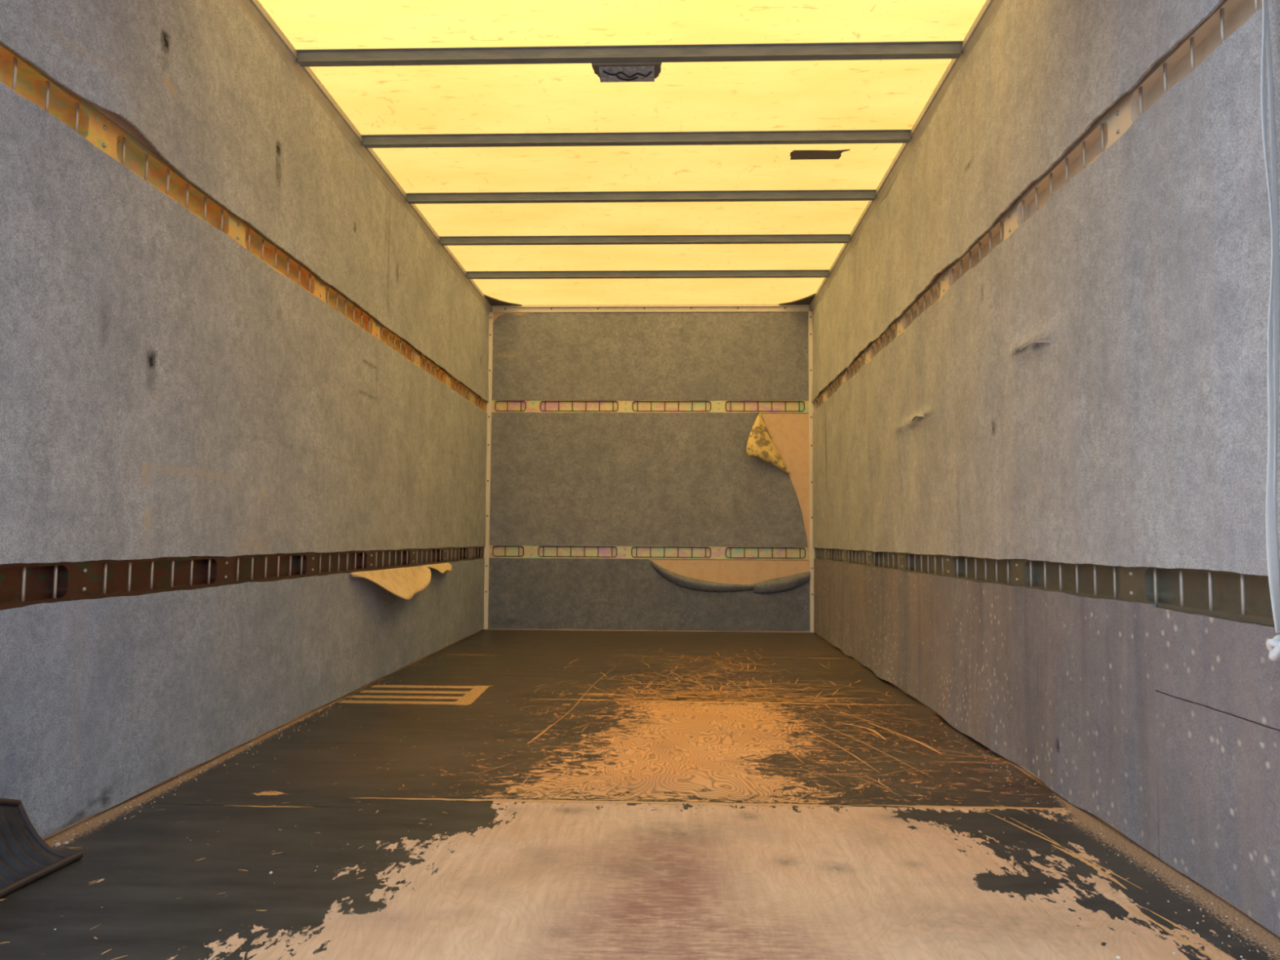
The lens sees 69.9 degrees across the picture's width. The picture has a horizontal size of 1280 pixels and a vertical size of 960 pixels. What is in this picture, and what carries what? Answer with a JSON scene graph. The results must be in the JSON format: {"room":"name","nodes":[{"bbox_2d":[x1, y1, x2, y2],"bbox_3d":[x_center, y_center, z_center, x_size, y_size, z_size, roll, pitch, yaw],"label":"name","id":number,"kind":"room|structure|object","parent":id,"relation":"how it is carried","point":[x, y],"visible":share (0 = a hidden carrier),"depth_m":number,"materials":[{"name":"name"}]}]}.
{"room":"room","nodes":[
{"label":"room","id":0,"kind":"room"},
{"bbox_2d":[42,93,482,839],"bbox_3d":[-1.278,-0.273,4.130,0.060,2.470,5.450,0,-4,2],"label":"wall","id":1,"kind":"structure","parent":0,"point":[126,126],"depth_m":2.37,"materials":[{"name":"brown wood"}]},
{"bbox_2d":[0,546,483,609],"bbox_3d":[-1.267,0.360,4.071,0.040,0.100,5.415,0,-4,2],"label":"rail","id":2,"kind":"object","parent":1,"relation":"attached to","point":[21,584],"visible":1,"depth_m":2.64,"materials":[{"name":"metal"}]},
{"bbox_2d":[0,558,484,838],"bbox_3d":[-1.188,0.664,4.051,0.126,0.522,5.420,0,-4,2],"label":"panel","id":3,"kind":"object","parent":1,"relation":"attached to","point":[104,701],"visible":1,"depth_m":2.58,"materials":[{"name":"grey fabric"}]},
{"bbox_2d":[0,42,485,412],"bbox_3d":[-1.260,-0.718,4.140,0.040,0.100,5.415,0,-4,2],"label":"rail","id":4,"kind":"object","parent":1,"relation":"attached to","point":[25,79],"visible":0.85,"depth_m":2.62,"materials":[{"name":"gold metal"}]},
{"bbox_2d":[0,81,487,564],"bbox_3d":[-1.238,-0.179,4.107,0.015,0.997,5.420,0,-4,2],"label":"panel","id":5,"kind":"object","parent":1,"relation":"attached to","point":[166,390],"visible":1,"depth_m":2.55,"materials":[{"name":"grey fabric"}]},
{"bbox_2d":[0,0,488,402],"bbox_3d":[-1.219,-1.096,4.166,0.042,0.697,5.420,0,-4,2],"label":"panel","id":6,"kind":"object","parent":1,"relation":"attached to","point":[206,88],"visible":1,"depth_m":3.02,"materials":[{"name":"grey fabric"}]},
{"bbox_2d":[235,0,492,313],"bbox_3d":[-1.234,-1.454,4.205,0.053,0.075,5.450,0,-4,2],"label":"trim","id":7,"kind":"structure","parent":1,"relation":"attached to","point":[254,9],"depth_m":3.82,"materials":[{"name":"metal"}]},
{"bbox_2d":[483,311,493,629],"bbox_3d":[-1.135,-0.082,6.827,0.038,2.370,0.032,0,-4,2],"label":"trim","id":8,"kind":"structure","parent":1,"relation":"attached to","point":[488,405],"depth_m":6.82,"materials":[{"name":"white metal"}]},
{"bbox_2d":[257,0,986,304],"bbox_3d":[-0.020,-1.488,4.195,2.560,0.001,5.510,0,-4,2],"label":"ceiling","id":9,"kind":"structure","parent":0,"point":[860,94],"depth_m":3.81,"materials":[{"name":"yellow plastic"}]},
{"bbox_2d":[484,294,521,306],"bbox_3d":[-1.005,-1.323,6.737,0.226,0.008,0.294,0,-4,2],"label":"plate","id":10,"kind":"object","parent":9,"relation":"attached to","point":[494,302],"visible":1,"depth_m":6.81,"materials":[{"name":"grey"}]},
{"bbox_2d":[296,40,962,66],"bbox_3d":[-0.052,-1.524,3.285,2.372,0.038,0.060,0,-4,2],"label":"bar","id":11,"kind":"object","parent":9,"relation":"attached to","point":[935,49],"visible":1,"depth_m":3.27,"materials":[{"name":"grey metal"}]},
{"bbox_2d":[591,62,662,82],"bbox_3d":[-0.047,-1.510,3.365,0.255,0.058,0.124,0,-4,2],"label":"lamp","id":12,"kind":"object","parent":11,"relation":"hanging from","point":[606,72],"visible":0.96,"depth_m":3.36,"materials":[{"name":"plastic"}]},
{"bbox_2d":[361,129,911,148],"bbox_3d":[-0.028,-1.480,3.981,2.372,0.038,0.060,0,-4,2],"label":"bar","id":13,"kind":"object","parent":9,"relation":"attached to","point":[834,136],"visible":1,"depth_m":3.97,"materials":[{"name":"grey metal"}]},
{"bbox_2d":[406,189,875,204],"bbox_3d":[-0.004,-1.436,4.652,2.372,0.038,0.060,0,-4,2],"label":"bar","id":14,"kind":"object","parent":9,"relation":"attached to","point":[835,194],"visible":1,"depth_m":4.64,"materials":[{"name":"grey metal"}]},
{"bbox_2d":[440,234,849,245],"bbox_3d":[0.019,-1.393,5.320,2.372,0.038,0.060,0,-4,2],"label":"bar","id":15,"kind":"object","parent":9,"relation":"attached to","point":[731,238],"visible":1,"depth_m":5.30,"materials":[{"name":"grey metal"}]},
{"bbox_2d":[466,269,829,279],"bbox_3d":[0.043,-1.348,6.015,2.372,0.038,0.060,0,-4,2],"label":"bar","id":16,"kind":"object","parent":9,"relation":"attached to","point":[808,273],"visible":1,"depth_m":6.00,"materials":[{"name":"grey metal"}]},
{"bbox_2d":[778,293,815,305],"bbox_3d":[1.139,-1.315,6.662,0.226,0.008,0.294,0,-4,2],"label":"plate","id":17,"kind":"object","parent":9,"relation":"attached to","point":[806,300],"visible":1,"depth_m":6.73,"materials":[{"name":"grey"}]},
{"bbox_2d":[789,149,849,159],"bbox_3d":[0.815,-1.483,4.175,0.266,0.002,0.106,0,-4,2],"label":"tape patch","id":18,"kind":"object","parent":9,"relation":"attached to","point":[794,154],"visible":1,"depth_m":4.17,"materials":[{"name":"brown plastic"}]},
{"bbox_3d":[-0.097,-1.546,1.990,2.340,0.020,1.080,0,-4,2],"label":"door","id":19,"kind":"structure","parent":9,"relation":"attached to","visible":0},
{"bbox_2d":[1260,0,1279,661],"bbox_3d":[1.050,-0.596,1.541,0.056,1.910,0.040,0,-4,2],"label":"strap","id":20,"kind":"object","parent":19,"relation":"hanging from","point":[1273,645],"visible":1,"depth_m":1.51,"materials":[{"name":"grey fabric"}]},
{"bbox_2d":[0,629,1279,959],"bbox_3d":[-0.036,0.949,4.007,2.500,0.031,5.450,0,-4,2],"label":"floor","id":21,"kind":"structure","parent":0,"point":[400,833],"depth_m":2.07,"materials":[{"name":"brown wood"}]},
{"bbox_2d":[0,797,83,897],"bbox_3d":[-1.247,0.621,1.653,0.144,0.314,0.568,0,-4,2],"label":"cover","id":22,"kind":"object","parent":21,"relation":"on","point":[25,858],"visible":1,"depth_m":1.85,"materials":[{"name":"grey"}]},
{"bbox_2d":[338,684,493,705],"bbox_3d":[-0.951,0.924,3.951,0.545,0.002,0.490,0,-4,2],"label":"grate","id":23,"kind":"object","parent":21,"relation":"on","point":[471,696],"depth_m":3.89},
{"bbox_2d":[53,656,1270,959],"bbox_3d":[-0.068,0.888,3.338,2.399,0.005,3.775,0,-4,2],"label":"crumbs","id":24,"kind":"object","parent":21,"relation":"on","point":[66,842],"visible":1,"depth_m":2.12,"materials":[{"name":"beige"}]},
{"bbox_2d":[488,309,810,632],"bbox_3d":[0.068,-0.090,6.833,2.580,2.470,0.060,0,-4,2],"label":"wall","id":25,"kind":"structure","parent":0,"point":[788,432],"depth_m":6.75,"materials":[{"name":"brown wood"}]},
{"bbox_2d":[488,412,807,546],"bbox_3d":[0.054,-0.012,6.728,2.354,0.996,0.138,0,-4,2],"label":"panel","id":26,"kind":"object","parent":25,"relation":"attached to","point":[557,478],"visible":1,"depth_m":6.79,"materials":[{"name":"grey fabric"}]},
{"bbox_2d":[488,557,809,631],"bbox_3d":[0.060,0.839,6.718,2.372,0.521,0.047,0,-4,2],"label":"panel","id":27,"kind":"object","parent":25,"relation":"attached to","point":[584,593],"visible":1,"depth_m":6.74,"materials":[{"name":"fabric"}]},
{"bbox_2d":[488,544,809,559],"bbox_3d":[0.063,0.533,6.767,2.372,0.100,0.018,0,-4,2],"label":"rail","id":28,"kind":"object","parent":25,"relation":"attached to","point":[520,551],"visible":1,"depth_m":6.77,"materials":[{"name":"metal"}]},
{"bbox_2d":[491,400,808,413],"bbox_3d":[0.069,-0.550,6.837,2.372,0.100,0.018,0,-4,2],"label":"rail","id":29,"kind":"object","parent":25,"relation":"attached to","point":[497,406],"visible":1,"depth_m":6.84,"materials":[{"name":"metal"}]},
{"bbox_2d":[491,311,808,399],"bbox_3d":[0.071,-0.929,6.851,2.372,0.670,0.010,0,-4,2],"label":"panel","id":30,"kind":"object","parent":25,"relation":"attached to","point":[606,355],"visible":1,"depth_m":6.85,"materials":[{"name":"grey fabric"}]},
{"bbox_2d":[491,303,809,312],"bbox_3d":[0.073,-1.286,6.863,2.420,0.052,0.033,0,-4,2],"label":"trim","id":31,"kind":"structure","parent":25,"relation":"attached to","point":[749,307],"depth_m":6.86,"materials":[{"name":"white metal"}]},
{"bbox_2d":[815,59,1279,912],"bbox_3d":[1.221,-0.263,4.042,0.060,2.470,5.450,0,-4,2],"label":"wall","id":32,"kind":"structure","parent":0,"point":[938,275],"depth_m":2.44,"materials":[{"name":"brown wood"}]},
{"bbox_2d":[808,311,815,632],"bbox_3d":[1.266,-0.073,6.742,0.038,2.370,0.032,0,-4,2],"label":"trim","id":33,"kind":"structure","parent":32,"relation":"attached to","point":[811,405],"depth_m":6.74,"materials":[{"name":"white metal"}]},
{"bbox_2d":[808,0,1004,311],"bbox_3d":[1.191,-1.446,4.119,0.053,0.075,5.450,0,-4,2],"label":"trim","id":34,"kind":"structure","parent":32,"relation":"attached to","point":[990,8],"depth_m":3.84,"materials":[{"name":"metal"}]},
{"bbox_2d":[813,559,1159,857],"bbox_3d":[1.175,0.688,4.315,0.038,0.538,4.725,0,-4,2],"label":"panel","id":35,"kind":"object","parent":32,"relation":"attached to","point":[1060,686],"visible":1,"depth_m":2.67,"materials":[{"name":"grey fabric"}]},
{"bbox_2d":[811,0,1223,402],"bbox_3d":[1.178,-1.085,4.082,0.028,0.690,5.420,0,-4,2],"label":"panel","id":36,"kind":"object","parent":32,"relation":"attached to","point":[1036,80],"visible":1,"depth_m":2.97,"materials":[{"name":"grey fabric"}]},
{"bbox_2d":[814,0,1270,410],"bbox_3d":[1.208,-0.719,4.054,0.040,0.100,5.415,0,-4,2],"label":"rail","id":37,"kind":"object","parent":32,"relation":"attached to","point":[1229,15],"visible":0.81,"depth_m":2.35,"materials":[{"name":"metal"}]},
{"bbox_2d":[815,547,1274,626],"bbox_3d":[1.201,0.359,3.985,0.040,0.100,5.415,0,-4,2],"label":"rail","id":38,"kind":"object","parent":32,"relation":"attached to","point":[1220,594],"visible":0.91,"depth_m":2.22,"materials":[{"name":"grey metal"}]},
{"bbox_2d":[812,0,1279,575],"bbox_3d":[1.175,-0.179,4.023,0.025,1.005,5.420,0,-4,2],"label":"panel","id":39,"kind":"object","parent":32,"relation":"attached to","point":[1093,389],"visible":0.99,"depth_m":2.18,"materials":[{"name":"grey fabric"}]},
{"bbox_2d":[1151,607,1279,729],"bbox_3d":[1.094,0.340,1.622,0.009,0.178,0.693,0,-4,2],"label":"panel","id":40,"kind":"object","parent":32,"relation":"attached to","point":[1222,664],"visible":0.99,"depth_m":1.73,"materials":[{"name":"grey fabric"}]},
{"bbox_2d":[1155,690,1279,937],"bbox_3d":[1.093,0.605,1.605,0.010,0.354,0.693,0,-4,2],"label":"panel","id":41,"kind":"object","parent":32,"relation":"attached to","point":[1219,771],"visible":1,"depth_m":1.72,"materials":[{"name":"grey fabric"}]}
]}

